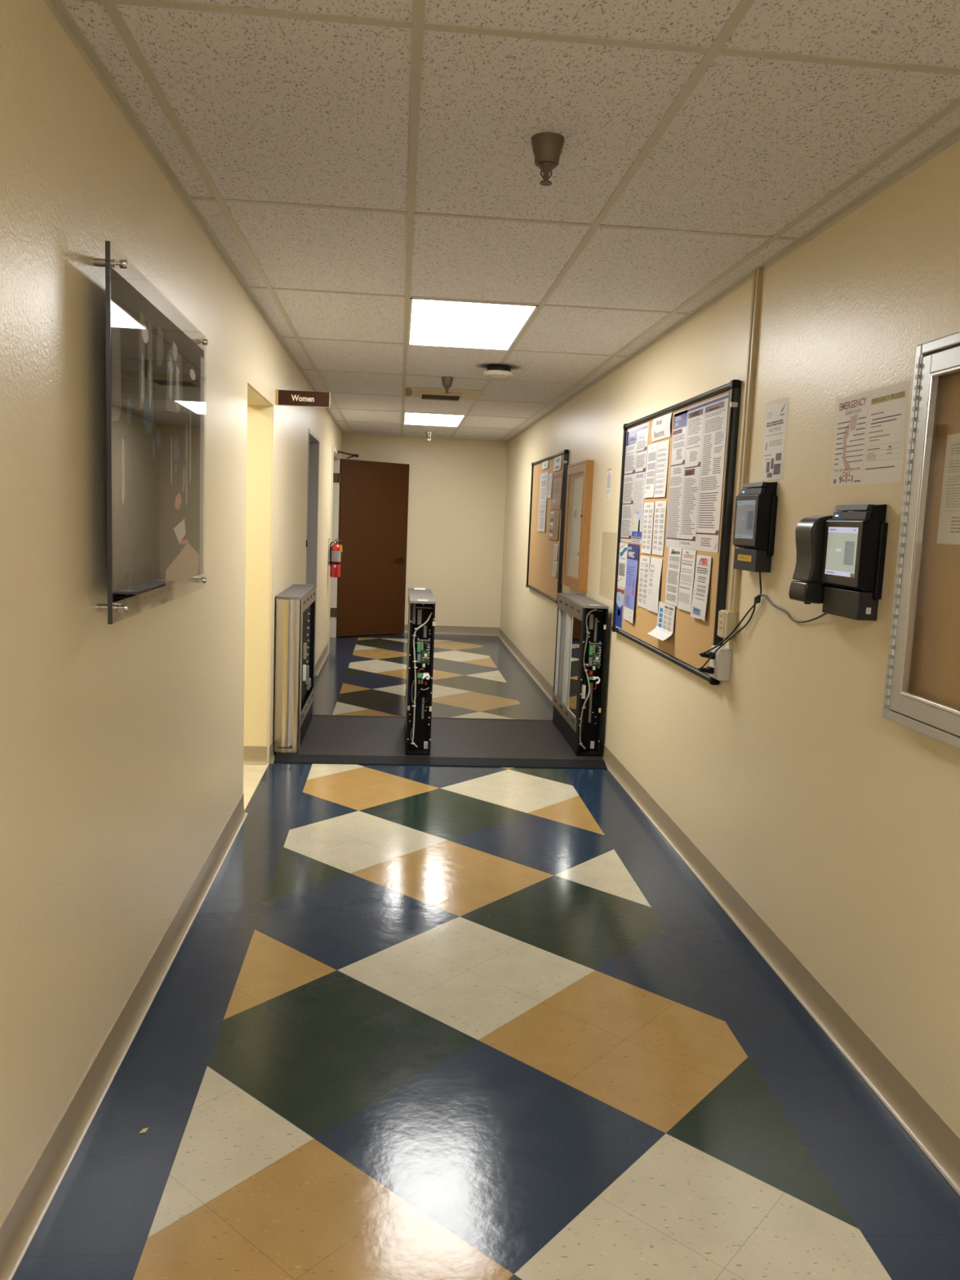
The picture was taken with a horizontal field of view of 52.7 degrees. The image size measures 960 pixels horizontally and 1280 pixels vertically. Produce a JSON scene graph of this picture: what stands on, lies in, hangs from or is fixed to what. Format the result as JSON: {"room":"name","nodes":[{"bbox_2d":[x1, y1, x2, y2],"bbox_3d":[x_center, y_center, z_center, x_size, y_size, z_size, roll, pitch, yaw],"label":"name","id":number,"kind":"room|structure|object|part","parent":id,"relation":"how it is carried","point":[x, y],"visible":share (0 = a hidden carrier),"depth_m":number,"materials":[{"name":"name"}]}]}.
{"room":"workplace corridor","nodes":[
{"label":"workplace corridor","id":0,"kind":"room"},
{"bbox_2d":[0,0,342,1226],"bbox_3d":[-2.081,-0.144,2.458,2.300,2.448,19.240,2,7,-5],"label":"wall","id":1,"kind":"structure","parent":0,"point":[122,742],"depth_m":2.30,"materials":[{"name":"beige paint"}]},
{"bbox_2d":[93,240,208,624],"bbox_3d":[-0.914,-0.535,2.776,0.075,0.854,1.170,2,7,-6],"label":"glass wall panel","id":2,"kind":"object","parent":1,"relation":"attached to","point":[155,371],"visible":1,"depth_m":2.58,"materials":[{"name":"grey"}]},
{"bbox_2d":[0,642,329,1279],"bbox_3d":[-0.972,1.053,2.704,0.024,0.102,19.240,2,7,-5],"label":"baseboard","id":3,"kind":"structure","parent":1,"relation":"attached to","point":[21,1223],"depth_m":2.43,"materials":[{"name":"beige"}]},
{"bbox_2d":[243,746,266,764],"bbox_3d":[-1.565,0.664,5.623,0.646,0.105,0.024,2,7,-5],"label":"baseboard","id":4,"kind":"structure","parent":1,"relation":"attached to","point":[252,755],"depth_m":5.65,"materials":[{"name":"beige"}]},
{"bbox_2d":[275,389,330,408],"bbox_3d":[-1.004,-1.370,5.507,0.304,0.087,0.036,2,7,-5],"label":"restroom sign","id":5,"kind":"object","parent":1,"relation":"attached to","point":[283,397],"visible":1,"depth_m":5.50,"materials":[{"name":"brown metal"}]},
{"bbox_2d":[305,428,319,676],"bbox_3d":[-1.481,-0.651,8.095,0.166,2.110,1.065,2,7,-5],"label":"trim","id":6,"kind":"structure","parent":1,"relation":"attached to","point":[313,446],"depth_m":8.54,"materials":[{"name":"grey"}]},
{"bbox_2d":[327,445,340,651],"bbox_3d":[-1.704,-1.029,10.831,0.176,2.165,1.335,2,7,-5],"label":"trim","id":7,"kind":"structure","parent":1,"relation":"attached to","point":[335,458],"depth_m":11.36,"materials":[{"name":"beige paint"}]},
{"bbox_2d":[328,537,342,577],"bbox_3d":[-1.497,-0.859,10.043,0.149,0.415,0.109,2,7,-5],"label":"fire extinguisher","id":8,"kind":"object","parent":1,"relation":"attached to","point":[335,551],"visible":1,"depth_m":10.01,"materials":[{"name":"red metal"}]},
{"bbox_2d":[329,450,409,636],"bbox_3d":[-1.423,-1.115,11.560,0.415,2.155,1.384,7,8,32],"label":"door","id":9,"kind":"structure","parent":1,"relation":"in","point":[373,502],"depth_m":11.71,"materials":[{"name":"brown wood"}]},
{"bbox_3d":[-0.985,-0.991,11.956,0.153,0.060,0.060,-3,9,-39],"label":"handle","id":10,"kind":"part","parent":9,"relation":"part of","materials":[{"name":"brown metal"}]},
{"bbox_2d":[342,433,507,627],"bbox_3d":[-0.728,-1.306,12.230,2.348,2.448,0.150,2,7,-5],"label":"wall","id":11,"kind":"structure","parent":0,"point":[457,487],"depth_m":12.16,"materials":[{"name":"beige paint"}]},
{"bbox_2d":[404,624,499,635],"bbox_3d":[-0.764,-0.135,12.289,2.040,0.108,0.024,2,7,-5],"label":"baseboard","id":12,"kind":"structure","parent":11,"relation":"attached to","point":[438,629],"depth_m":12.35,"materials":[{"name":"beige"}]},
{"bbox_2d":[12,633,959,1279],"bbox_3d":[-1.020,1.096,2.756,4.340,0.001,19.340,2,7,-5],"label":"floor","id":13,"kind":"structure","parent":0,"point":[412,1022],"depth_m":2.62,"materials":[{"name":"multicoloured tile"}]},
{"bbox_2d":[139,1127,148,1133],"bbox_3d":[-0.795,1.162,2.297,0.012,0.001,0.025,4,7,15],"label":"scrap","id":14,"kind":"object","parent":13,"relation":"on","point":[144,1130],"visible":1,"depth_m":2.30,"materials":[{"name":"beige paper"}]},
{"bbox_2d":[274,714,607,768],"bbox_3d":[-0.277,0.649,6.468,1.988,0.030,1.390,2,7,-5],"label":"platform","id":15,"kind":"object","parent":13,"relation":"on","point":[353,740],"visible":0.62,"depth_m":6.20,"materials":[{"name":"rubber"}]},
{"bbox_2d":[273,583,316,752],"bbox_3d":[-1.189,0.145,6.268,0.156,0.944,1.048,2,7,-5],"label":"turnstile","id":16,"kind":"object","parent":15,"relation":"on","point":[294,688],"visible":1,"depth_m":5.79,"materials":[{"name":"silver metal"}]},
{"bbox_3d":[-1.096,0.128,5.906,0.020,0.743,0.020,2,7,-5],"label":"post","id":17,"kind":"part","parent":16,"relation":"part of","materials":[{"name":"silver metal"}]},
{"bbox_3d":[-1.154,0.062,6.420,0.004,0.743,0.697,2,7,-5],"label":"panel","id":18,"kind":"part","parent":16,"relation":"part of","materials":[{"name":"black metal"}]},
{"bbox_2d":[404,587,435,755],"bbox_3d":[-0.399,0.170,6.330,0.158,0.944,1.013,2,7,-5],"label":"turnstile","id":19,"kind":"object","parent":15,"relation":"on","point":[421,602],"visible":1,"depth_m":5.90,"materials":[{"name":"black metal"}]},
{"bbox_3d":[-0.450,0.116,6.214,0.020,0.743,0.020,2,7,-5],"label":"post","id":20,"kind":"part","parent":19,"relation":"part of","materials":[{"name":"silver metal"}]},
{"bbox_3d":[-0.494,0.045,6.768,0.020,0.743,0.028,2,7,-5],"label":"post","id":21,"kind":"part","parent":19,"relation":"part of","materials":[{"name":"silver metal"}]},
{"bbox_3d":[-0.349,0.418,5.941,0.014,0.131,0.016,2,7,-5],"label":"support rod","id":22,"kind":"part","parent":19,"relation":"part of","materials":[{"name":"grey metal"}]},
{"bbox_3d":[-0.333,-0.051,5.882,0.018,0.073,0.016,2,7,-5],"label":"support rod","id":23,"kind":"part","parent":19,"relation":"part of","materials":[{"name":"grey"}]},
{"bbox_2d":[551,592,608,755],"bbox_3d":[0.653,0.194,6.487,0.156,0.944,1.013,2,7,-5],"label":"turnstile","id":24,"kind":"object","parent":15,"relation":"on","point":[581,620],"visible":1,"depth_m":6.12,"materials":[{"name":"black metal"}]},
{"bbox_3d":[0.558,0.069,6.925,0.020,0.743,0.028,2,7,-5],"label":"post","id":25,"kind":"part","parent":24,"relation":"part of","materials":[{"name":"silver metal"}]},
{"bbox_3d":[0.586,0.109,6.613,0.020,0.743,0.020,2,7,-5],"label":"post","id":26,"kind":"part","parent":24,"relation":"part of","materials":[{"name":"silver metal"}]},
{"bbox_3d":[0.594,0.101,6.677,0.004,0.743,0.567,2,7,-5],"label":"panel","id":27,"kind":"part","parent":24,"relation":"part of","materials":[{"name":"grey metal"}]},
{"bbox_3d":[0.592,0.119,6.534,0.020,0.743,0.018,2,7,-5],"label":"post","id":28,"kind":"part","parent":24,"relation":"part of","materials":[{"name":"silver metal"}]},
{"bbox_3d":[0.602,0.140,6.371,0.020,0.743,0.020,2,7,-5],"label":"post","id":29,"kind":"part","parent":24,"relation":"part of","materials":[{"name":"silver metal"}]},
{"bbox_3d":[0.608,0.166,6.223,0.004,0.610,0.279,2,7,-5],"label":"mirror panel","id":30,"kind":"part","parent":24,"relation":"part of","materials":[{"name":"white metal"}]},
{"bbox_3d":[0.693,0.393,6.090,0.016,0.254,0.016,2,7,-5],"label":"support rod","id":31,"kind":"part","parent":24,"relation":"part of","materials":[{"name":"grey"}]},
{"bbox_3d":[0.718,-0.064,6.034,0.017,0.150,0.016,2,7,-5],"label":"support rod","id":32,"kind":"part","parent":24,"relation":"part of","materials":[{"name":"grey metal"}]},
{"bbox_2d":[62,0,959,440],"bbox_3d":[-1.018,-1.341,2.424,4.340,0.020,19.300,2,7,-5],"label":"ceiling","id":33,"kind":"structure","parent":0,"point":[275,109],"depth_m":2.57,"materials":[{"name":"tile"}]},
{"bbox_2d":[425,431,432,441],"bbox_3d":[-0.587,-2.352,11.213,0.086,0.111,0.086,2,7,-5],"label":"sprinkler","id":34,"kind":"object","parent":33,"relation":"attached to","point":[428,433],"visible":1,"depth_m":11.18,"materials":[{"name":"silver metal"}]},
{"bbox_2d":[403,412,465,426],"bbox_3d":[-0.478,-2.225,9.809,0.586,0.006,1.195,2,7,-5],"label":"recessed light","id":35,"kind":"object","parent":33,"relation":"in","point":[410,418],"visible":1,"depth_m":9.75,"materials":[{"name":"white plastic"}]},
{"bbox_2d":[404,386,481,401],"bbox_3d":[-0.301,-1.944,7.703,0.582,0.030,0.570,2,7,-5],"label":"ceiling vent","id":36,"kind":"object","parent":33,"relation":"in","point":[426,393],"visible":1,"depth_m":7.61,"materials":[{"name":"beige metal"}]},
{"bbox_2d":[441,376,453,393],"bbox_3d":[-0.231,-1.790,6.818,0.086,0.111,0.086,2,7,-5],"label":"sprinkler","id":37,"kind":"object","parent":33,"relation":"attached to","point":[446,381],"visible":1,"depth_m":6.79,"materials":[{"name":"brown metal"}]},
{"bbox_2d":[407,297,538,350],"bbox_3d":[-0.074,-1.609,4.988,0.586,0.006,1.195,2,7,-5],"label":"recessed light","id":38,"kind":"object","parent":33,"relation":"in","point":[432,322],"visible":1,"depth_m":4.88,"materials":[{"name":"white plastic"}]},
{"bbox_2d":[481,364,515,378],"bbox_3d":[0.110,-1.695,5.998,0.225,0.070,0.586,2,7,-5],"label":"smoke detector","id":39,"kind":"object","parent":33,"relation":"attached to","point":[493,371],"visible":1,"depth_m":5.99,"materials":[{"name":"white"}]},
{"bbox_2d":[44,0,959,442],"bbox_3d":[0.129,-1.283,2.497,2.040,0.020,19.240,2,7,-5],"label":"grid","id":40,"kind":"object","parent":33,"relation":"attached to","point":[57,7],"visible":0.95,"depth_m":2.63,"materials":[{"name":"beige metal"}]},
{"bbox_2d":[531,132,564,186],"bbox_3d":[0.173,-1.237,2.507,0.086,0.111,0.086,2,7,-5],"label":"sprinkler","id":41,"kind":"object","parent":33,"relation":"attached to","point":[547,147],"visible":1,"depth_m":2.48,"materials":[{"name":"brown"}]},
{"bbox_2d":[499,140,959,1137],"bbox_3d":[1.170,-0.047,2.743,0.150,2.448,19.240,2,7,-5],"label":"wall","id":42,"kind":"structure","parent":0,"point":[836,820],"depth_m":3.10,"materials":[{"name":"beige paint"}]},
{"bbox_2d":[525,449,568,604],"bbox_3d":[0.582,-1.018,8.698,0.039,1.232,1.919,2,7,-5],"label":"bulletin board","id":43,"kind":"object","parent":42,"relation":"attached to","point":[540,579],"visible":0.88,"depth_m":8.64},
{"bbox_3d":[0.505,-1.138,9.637,0.035,1.170,0.013,2,7,-5],"label":"frame rail","id":44,"kind":"part","parent":43,"relation":"part of","materials":[{"name":"black"}]},
{"bbox_3d":[0.559,-0.424,8.774,0.035,0.028,1.854,2,7,-5],"label":"frame rail","id":45,"kind":"part","parent":43,"relation":"part of","materials":[{"name":"black metal"}]},
{"bbox_2d":[537,471,548,531],"bbox_3d":[0.572,-1.257,8.848,0.007,0.532,0.465,2,7,-5],"label":"notice","id":46,"kind":"object","parent":43,"relation":"attached to","point":[544,477],"visible":1,"depth_m":8.84,"materials":[{"name":"grey paper"}]},
{"bbox_2d":[541,460,548,470],"bbox_3d":[0.588,-1.582,8.771,0.007,0.068,0.368,2,7,-5],"label":"notice","id":47,"kind":"object","parent":43,"relation":"attached to","point":[544,464],"visible":1,"depth_m":8.76,"materials":[{"name":"grey paper"}]},
{"bbox_3d":[0.608,-1.612,8.626,0.035,0.028,1.854,2,7,-5],"label":"frame rail","id":48,"kind":"part","parent":43,"relation":"part of","materials":[{"name":"black"}]},
{"bbox_2d":[546,472,552,497],"bbox_3d":[0.608,-1.345,8.458,0.007,0.214,0.230,2,7,-5],"label":"notice","id":49,"kind":"object","parent":43,"relation":"attached to","point":[550,475],"visible":1,"depth_m":8.45,"materials":[{"name":"grey paper"}]},
{"bbox_2d":[548,508,559,540],"bbox_3d":[0.622,-0.976,8.172,0.007,0.261,0.500,2,7,-5],"label":"notice","id":50,"kind":"object","parent":43,"relation":"attached to","point":[554,513],"visible":1,"depth_m":8.16,"materials":[{"name":"brown"}]},
{"bbox_2d":[551,560,557,577],"bbox_3d":[0.621,-0.591,8.059,0.007,0.130,0.204,2,7,-5],"label":"notice","id":51,"kind":"object","parent":43,"relation":"attached to","point":[555,563],"visible":1,"depth_m":8.05,"materials":[{"name":"grey paper"}]},
{"bbox_2d":[552,543,558,559],"bbox_3d":[0.627,-0.729,8.038,0.007,0.130,0.204,2,7,-5],"label":"notice","id":52,"kind":"object","parent":43,"relation":"attached to","point":[556,546],"visible":1,"depth_m":8.03,"materials":[{"name":"grey paper"}]},
{"bbox_2d":[551,472,562,509],"bbox_3d":[0.638,-1.238,8.084,0.007,0.295,0.490,2,7,-5],"label":"notice","id":53,"kind":"object","parent":43,"relation":"attached to","point":[557,477],"visible":1,"depth_m":8.07,"materials":[{"name":"brown"}]},
{"bbox_2d":[553,455,561,471],"bbox_3d":[0.646,-1.469,8.076,0.007,0.116,0.380,2,7,-5],"label":"notice","id":54,"kind":"object","parent":43,"relation":"attached to","point":[557,460],"visible":1,"depth_m":8.07,"materials":[{"name":"grey paper"}]},
{"bbox_3d":[0.662,-0.899,7.769,0.035,1.170,0.028,2,7,-5],"label":"frame rail","id":55,"kind":"part","parent":43,"relation":"part of","materials":[{"name":"black"}]},
{"bbox_2d":[561,459,594,591],"bbox_3d":[0.705,-0.836,7.094,0.063,0.905,0.740,2,7,-5],"label":"bulletin board","id":56,"kind":"object","parent":42,"relation":"attached to","point":[575,572],"visible":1,"depth_m":6.83,"materials":[{"name":"brown wood"}]},
{"bbox_3d":[0.729,-0.835,7.096,0.010,0.865,0.700,2,7,-5],"label":"panel","id":57,"kind":"part","parent":56,"relation":"part of","materials":[{"name":"beige paper"}]},
{"bbox_2d":[570,476,583,560],"bbox_3d":[0.725,-0.884,7.085,0.001,0.600,0.530,2,7,-5],"label":"chart","id":58,"kind":"object","parent":56,"relation":"attached to","point":[578,491],"visible":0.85,"depth_m":7.17,"materials":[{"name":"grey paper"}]},
{"bbox_2d":[605,468,612,499],"bbox_3d":[0.821,-0.994,6.184,0.001,0.194,0.130,2,7,-5],"label":"notice","id":59,"kind":"object","parent":42,"relation":"attached to","point":[609,470],"visible":1,"depth_m":6.18,"materials":[{"name":"white paper"}]},
{"bbox_2d":[611,379,741,684],"bbox_3d":[0.908,-0.538,4.814,0.039,1.221,1.884,2,7,-5],"label":"bulletin board","id":60,"kind":"object","parent":42,"relation":"attached to","point":[691,637],"visible":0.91,"depth_m":4.32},
{"bbox_2d":[614,586,624,630],"bbox_3d":[0.819,-0.184,5.708,0.002,0.248,0.185,2,7,-5],"label":"notice","id":61,"kind":"object","parent":60,"relation":"attached to","point":[620,597],"visible":1,"depth_m":5.70,"materials":[{"name":"blue paper"}]},
{"bbox_3d":[0.833,-0.656,5.736,0.035,1.159,0.013,2,7,-5],"label":"frame rail","id":62,"kind":"part","parent":60,"relation":"part of","materials":[{"name":"black metal"}]},
{"bbox_2d":[617,542,627,588],"bbox_3d":[0.831,-0.436,5.659,0.001,0.256,0.210,2,7,-5],"label":"notice","id":63,"kind":"object","parent":60,"relation":"attached to","point":[623,547],"visible":1,"depth_m":5.65,"materials":[{"name":"grey paper"}]},
{"bbox_2d":[623,543,639,622],"bbox_3d":[0.840,-0.320,5.421,0.011,0.430,0.264,2,7,-5],"label":"notice","id":64,"kind":"object","parent":60,"relation":"attached to","point":[633,549],"visible":1,"depth_m":5.42,"materials":[{"name":"blue paper"}]},
{"bbox_2d":[620,422,648,543],"bbox_3d":[0.863,-0.869,5.443,0.001,0.643,0.507,2,7,-5],"label":"poster","id":65,"kind":"object","parent":60,"relation":"attached to","point":[637,438],"visible":1,"depth_m":5.42,"materials":[{"name":"grey paper"}]},
{"bbox_2d":[637,555,650,608],"bbox_3d":[0.869,-0.309,5.151,0.003,0.273,0.202,2,7,-5],"label":"notice","id":66,"kind":"object","parent":60,"relation":"attached to","point":[644,560],"visible":1,"depth_m":5.15,"materials":[{"name":"grey paper"}]},
{"bbox_2d":[640,502,654,554],"bbox_3d":[0.881,-0.589,5.105,0.003,0.267,0.205,2,7,-5],"label":"notice","id":67,"kind":"object","parent":60,"relation":"attached to","point":[648,513],"visible":1,"depth_m":5.10,"materials":[{"name":"grey paper"}]},
{"bbox_2d":[644,442,657,497],"bbox_3d":[0.892,-0.884,5.069,0.006,0.278,0.197,2,7,-5],"label":"notice","id":68,"kind":"object","parent":60,"relation":"attached to","point":[652,448],"visible":1,"depth_m":5.07,"materials":[{"name":"grey paper"}]},
{"bbox_2d":[646,556,662,613],"bbox_3d":[0.885,-0.280,4.926,0.009,0.274,0.218,2,7,-5],"label":"notice","id":69,"kind":"object","parent":60,"relation":"attached to","point":[655,566],"visible":1,"depth_m":4.92,"materials":[{"name":"grey paper"}]},
{"bbox_2d":[651,500,666,555],"bbox_3d":[0.901,-0.563,4.880,0.002,0.270,0.210,2,7,-5],"label":"notice","id":70,"kind":"object","parent":60,"relation":"attached to","point":[660,506],"visible":1,"depth_m":4.88,"materials":[{"name":"grey paper"}]},
{"bbox_3d":[0.886,0.051,4.888,0.035,0.028,1.819,2,7,-5],"label":"frame rail","id":71,"kind":"part","parent":60,"relation":"part of","materials":[{"name":"black metal"}]},
{"bbox_2d":[653,439,669,497],"bbox_3d":[0.909,-0.856,4.863,0.005,0.278,0.210,2,7,-5],"label":"notice","id":72,"kind":"object","parent":60,"relation":"attached to","point":[663,446],"visible":1,"depth_m":4.86,"materials":[{"name":"grey paper"}]},
{"bbox_2d":[648,600,675,640],"bbox_3d":[0.876,-0.095,4.699,0.050,0.164,0.288,2,7,-5],"label":"notice","id":73,"kind":"object","parent":60,"relation":"attached to","point":[664,629],"visible":1,"depth_m":4.69,"materials":[{"name":"grey paper"}]},
{"bbox_2d":[651,412,671,441],"bbox_3d":[0.912,-1.070,4.886,0.007,0.116,0.350,2,7,-5],"label":"sheet","id":74,"kind":"object","parent":60,"relation":"attached to","point":[660,428],"visible":1,"depth_m":4.88,"materials":[{"name":"white paper"}]},
{"bbox_2d":[665,546,681,606],"bbox_3d":[0.915,-0.302,4.598,0.005,0.269,0.210,2,7,-5],"label":"notice","id":75,"kind":"object","parent":60,"relation":"attached to","point":[674,557],"visible":0.99,"depth_m":4.59,"materials":[{"name":"grey paper"}]},
{"bbox_3d":[0.934,-1.126,4.742,0.035,0.028,1.819,2,7,-5],"label":"frame rail","id":76,"kind":"part","parent":60,"relation":"part of","materials":[{"name":"black metal"}]},
{"bbox_2d":[677,548,696,612],"bbox_3d":[0.933,-0.271,4.382,0.006,0.274,0.207,2,7,-5],"label":"notice","id":77,"kind":"object","parent":60,"relation":"attached to","point":[688,560],"visible":1,"depth_m":4.38,"materials":[{"name":"grey paper"}]},
{"bbox_2d":[665,391,729,552],"bbox_3d":[0.957,-0.728,4.330,0.001,0.645,0.795,2,7,-5],"label":"poster","id":78,"kind":"object","parent":60,"relation":"attached to","point":[700,430],"visible":1,"depth_m":4.27,"materials":[{"name":"grey paper"}]},
{"bbox_2d":[690,554,711,621],"bbox_3d":[0.946,-0.227,4.162,0.011,0.272,0.202,2,7,-5],"label":"notice","id":79,"kind":"object","parent":60,"relation":"attached to","point":[702,574],"visible":1,"depth_m":4.16,"materials":[{"name":"grey paper"}]},
{"bbox_3d":[0.987,-0.421,3.902,0.035,1.159,0.028,2,7,-5],"label":"frame rail","id":80,"kind":"part","parent":60,"relation":"part of","materials":[{"name":"black metal"}]},
{"bbox_2d":[708,645,731,680],"bbox_3d":[0.963,0.092,3.895,0.053,0.127,0.113,2,7,-5],"label":"outlet box","id":81,"kind":"object","parent":42,"relation":"attached to","point":[721,664],"visible":0.84,"depth_m":3.84,"materials":[{"name":"grey plastic"}]},
{"bbox_3d":[0.940,0.091,3.893,0.003,0.115,0.105,2,7,-5],"label":"plate","id":82,"kind":"part","parent":81,"relation":"part of","materials":[{"name":"grey plastic"}]},
{"bbox_2d":[697,594,827,674],"bbox_3d":[1.001,0.021,3.415,0.081,0.350,0.979,1,7,-10],"label":"power cord","id":83,"kind":"object","parent":81,"relation":"attached to","point":[708,669],"visible":0.94,"depth_m":3.61,"materials":[{"name":"black rubber"}]},
{"bbox_2d":[716,609,737,639],"bbox_3d":[0.977,-0.060,3.832,0.046,0.110,0.102,2,7,-5],"label":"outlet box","id":84,"kind":"object","parent":42,"relation":"attached to","point":[727,620],"visible":0.95,"depth_m":3.79,"materials":[{"name":"beige plastic"}]},
{"bbox_3d":[0.956,-0.064,3.842,0.004,0.100,0.074,2,7,-5],"label":"plate","id":85,"kind":"part","parent":84,"relation":"part of","materials":[{"name":"beige plastic"}]},
{"bbox_2d":[497,628,959,1196],"bbox_3d":[1.036,1.114,2.880,0.024,0.102,19.240,2,7,-5],"label":"baseboard","id":86,"kind":"structure","parent":42,"relation":"attached to","point":[927,1129],"depth_m":3.00,"materials":[{"name":"beige"}]},
{"bbox_2d":[728,640,733,649],"bbox_3d":[0.992,0.016,3.828,0.012,0.040,0.020,2,7,-5],"label":"stub","id":87,"kind":"object","parent":42,"relation":"attached to","point":[731,642],"visible":0.86,"depth_m":3.82,"materials":[{"name":"beige plastic"}]},
{"bbox_2d":[728,267,763,612],"bbox_3d":[1.020,-0.753,3.730,0.018,1.293,0.058,2,7,-5],"label":"conduit","id":88,"kind":"object","parent":42,"relation":"attached to","point":[757,274],"depth_m":3.70,"materials":[{"name":"beige metal"}]},
{"bbox_2d":[732,481,777,572],"bbox_3d":[1.000,-0.414,3.549,0.068,0.320,0.256,2,7,-5],"label":"clock","id":89,"kind":"object","parent":42,"relation":"attached to","point":[755,509],"visible":1,"depth_m":3.46,"materials":[{"name":"grey plastic"}]},
{"bbox_2d":[698,572,761,659],"bbox_3d":[0.969,-0.088,3.700,0.064,0.374,0.381,0,7,-18],"label":"power cord","id":90,"kind":"object","parent":89,"relation":"attached to","point":[709,653],"visible":0.98,"depth_m":3.76,"materials":[{"name":"black rubber"}]},
{"bbox_3d":[1.025,-0.419,3.551,0.020,0.210,0.256,2,7,-5],"label":"plate","id":91,"kind":"part","parent":89,"relation":"part of","materials":[{"name":"black plastic"}]},
{"bbox_2d":[760,400,787,480],"bbox_3d":[1.050,-0.711,3.461,0.003,0.286,0.227,2,7,-5],"label":"notice","id":92,"kind":"object","parent":42,"relation":"attached to","point":[775,413],"visible":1,"depth_m":3.46,"materials":[{"name":"white paper"}]},
{"bbox_2d":[788,515,835,604],"bbox_3d":[1.025,-0.245,2.966,0.104,0.270,0.125,2,7,-5],"label":"dispenser","id":93,"kind":"object","parent":42,"relation":"attached to","point":[808,588],"visible":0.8,"depth_m":2.92,"materials":[{"name":"black plastic"}]},
{"bbox_2d":[821,504,888,620],"bbox_3d":[1.063,-0.227,2.774,0.068,0.320,0.254,2,7,-5],"label":"clock","id":94,"kind":"object","parent":42,"relation":"attached to","point":[855,542],"visible":1,"depth_m":2.69,"materials":[{"name":"grey plastic"}]},
{"bbox_3d":[1.087,-0.231,2.776,0.020,0.210,0.254,2,7,-5],"label":"plate","id":95,"kind":"part","parent":94,"relation":"part of","materials":[{"name":"black plastic"}]},
{"bbox_2d":[831,380,910,488],"bbox_3d":[1.107,-0.581,2.775,0.003,0.280,0.438,2,7,-5],"label":"notice","id":96,"kind":"object","parent":42,"relation":"attached to","point":[888,406],"visible":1,"depth_m":2.75,"materials":[{"name":"white paper"}]},
{"bbox_2d":[882,331,959,749],"bbox_3d":[1.145,-0.191,1.903,0.054,0.956,1.220,2,7,-5],"label":"display case","id":97,"kind":"object","parent":42,"relation":"attached to","point":[922,693],"visible":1,"depth_m":2.39,"materials":[{"name":"silver metal"}]},
{"bbox_3d":[1.165,-0.191,1.904,0.010,0.900,1.164,2,7,-5],"label":"panel","id":98,"kind":"part","parent":97,"relation":"part of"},
{"bbox_2d":[937,433,959,544],"bbox_3d":[1.133,-0.352,2.252,0.001,0.261,0.216,2,7,-5],"label":"page","id":99,"kind":"object","parent":97,"relation":"attached to","point":[948,529],"visible":1,"depth_m":2.32,"materials":[{"name":"grey paper"}]}
]}

